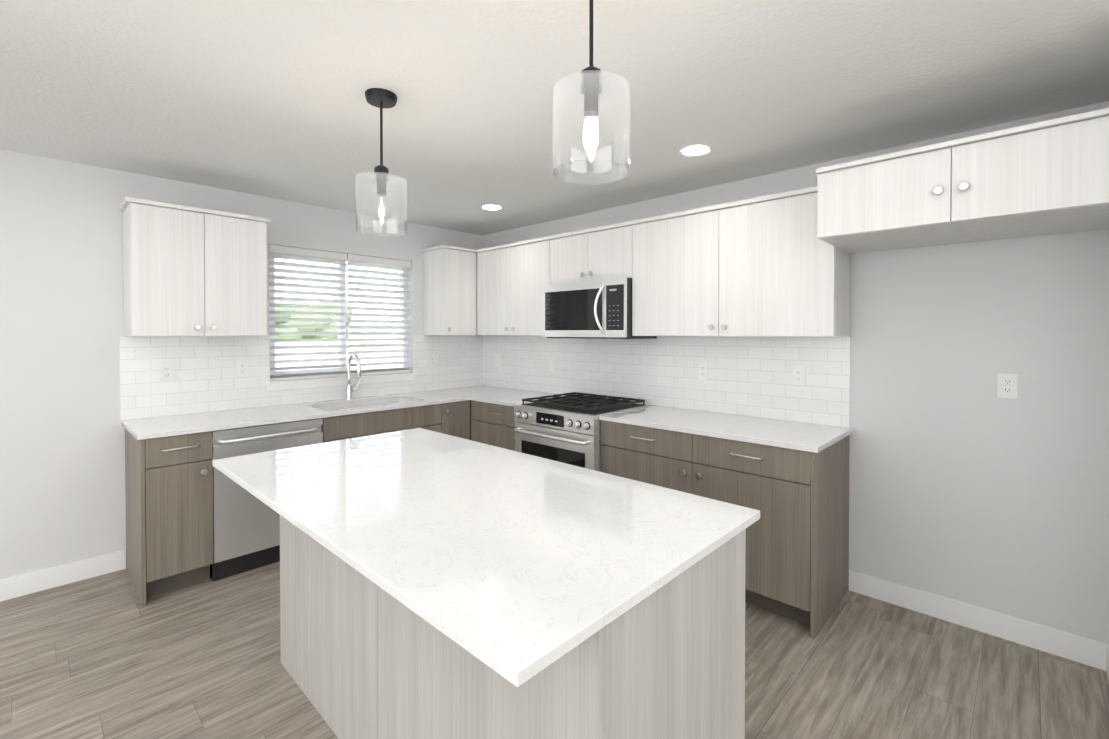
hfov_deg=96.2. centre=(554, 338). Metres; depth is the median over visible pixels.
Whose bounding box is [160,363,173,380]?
electrical outlet
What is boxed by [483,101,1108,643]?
wall
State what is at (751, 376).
backsplash
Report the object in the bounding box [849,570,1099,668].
baseboard
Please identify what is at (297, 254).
window blinds
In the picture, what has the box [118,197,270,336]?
upper cabinet
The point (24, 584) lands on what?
baseboard
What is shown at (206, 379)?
backsplash
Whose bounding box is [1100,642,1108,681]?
baseboard
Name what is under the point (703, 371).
electrical outlet
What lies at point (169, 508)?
base cabinet
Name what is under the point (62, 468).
wall
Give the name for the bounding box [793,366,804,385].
electrical outlet
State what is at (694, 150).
recessed light
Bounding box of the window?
[269,258,406,377]
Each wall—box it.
[0,149,482,579]
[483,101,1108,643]
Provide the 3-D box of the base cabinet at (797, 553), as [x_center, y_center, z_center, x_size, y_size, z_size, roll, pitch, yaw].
[0.469,0.964,3.485,2.662,0.888,0.662,1,1,44]
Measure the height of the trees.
3.696 m
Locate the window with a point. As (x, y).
(274, 372)
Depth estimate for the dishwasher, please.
2.99 m
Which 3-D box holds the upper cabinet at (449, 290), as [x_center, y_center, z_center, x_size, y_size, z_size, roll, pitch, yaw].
[-0.845,-0.428,4.684,0.352,0.784,0.707,1,1,44]
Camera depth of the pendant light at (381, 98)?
2.05 m
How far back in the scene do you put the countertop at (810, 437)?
2.90 m
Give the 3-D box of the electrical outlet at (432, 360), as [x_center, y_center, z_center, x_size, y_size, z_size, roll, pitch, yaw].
[-1.135,0.204,4.628,0.008,0.115,0.070,1,1,44]
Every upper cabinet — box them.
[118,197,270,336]
[421,245,477,334]
[477,186,850,336]
[816,108,1108,253]
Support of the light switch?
attached to the backsplash at (751, 376)
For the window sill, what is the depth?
3.98 m
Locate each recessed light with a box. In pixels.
[481,204,501,209]
[680,144,710,155]
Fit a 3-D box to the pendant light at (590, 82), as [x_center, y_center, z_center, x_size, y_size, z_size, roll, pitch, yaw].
[0.097,-0.722,1.314,0.205,0.566,0.205,1,1,44]
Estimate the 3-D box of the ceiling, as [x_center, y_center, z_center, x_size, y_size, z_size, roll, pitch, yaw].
[-0.056,-1.036,-0.406,8.800,0.100,7.300,1,1,44]
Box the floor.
[0,561,1108,738]
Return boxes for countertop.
[121,386,525,439]
[212,428,759,686]
[470,391,852,452]
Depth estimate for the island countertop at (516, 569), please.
1.36 m
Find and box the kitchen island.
[280,515,745,738]
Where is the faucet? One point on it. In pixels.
(349, 390)
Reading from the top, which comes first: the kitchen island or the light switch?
the light switch
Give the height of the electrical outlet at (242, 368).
0.115 m
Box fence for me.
[275,338,399,370]
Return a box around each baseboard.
[0,550,125,601]
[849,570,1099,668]
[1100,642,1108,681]
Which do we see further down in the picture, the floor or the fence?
the floor
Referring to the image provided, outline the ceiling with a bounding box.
[0,0,1108,235]
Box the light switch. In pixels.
[495,355,499,365]
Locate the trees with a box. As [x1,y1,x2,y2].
[275,298,352,339]
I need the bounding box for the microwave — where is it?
[543,277,656,338]
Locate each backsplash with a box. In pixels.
[119,335,482,419]
[483,335,849,427]
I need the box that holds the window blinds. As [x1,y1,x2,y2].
[269,245,410,380]
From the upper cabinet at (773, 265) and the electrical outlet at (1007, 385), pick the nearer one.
the electrical outlet at (1007, 385)
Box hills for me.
[348,323,399,335]
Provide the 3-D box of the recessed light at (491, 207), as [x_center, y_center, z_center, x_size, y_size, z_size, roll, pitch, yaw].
[-0.494,-1.034,3.912,0.164,0.006,0.164,1,1,44]
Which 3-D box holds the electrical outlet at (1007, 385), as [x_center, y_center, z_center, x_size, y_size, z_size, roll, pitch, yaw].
[2.136,0.222,2.348,0.070,0.115,0.008,1,1,44]
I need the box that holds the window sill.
[266,372,416,390]
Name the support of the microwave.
attached to the upper cabinet at (773, 265)
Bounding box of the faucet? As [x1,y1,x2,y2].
[345,353,360,399]
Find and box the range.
[514,392,651,471]
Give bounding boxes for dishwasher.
[210,418,322,580]
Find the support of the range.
on the floor
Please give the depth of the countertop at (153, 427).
3.35 m
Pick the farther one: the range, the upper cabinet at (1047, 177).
the range
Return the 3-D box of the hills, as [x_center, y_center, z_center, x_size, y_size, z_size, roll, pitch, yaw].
[-149.827,-6.223,284.427,1.000,9.450,600.000,1,1,44]
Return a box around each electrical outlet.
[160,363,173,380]
[237,360,247,376]
[429,355,435,366]
[698,362,707,379]
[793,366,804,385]
[997,373,1017,398]
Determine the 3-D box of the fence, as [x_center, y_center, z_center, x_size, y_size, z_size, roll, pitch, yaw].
[0.357,0.797,17.839,0.130,1.780,60.130,1,1,44]
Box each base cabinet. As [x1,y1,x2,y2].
[125,400,470,605]
[471,400,849,638]
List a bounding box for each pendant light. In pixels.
[355,88,406,236]
[552,0,629,184]

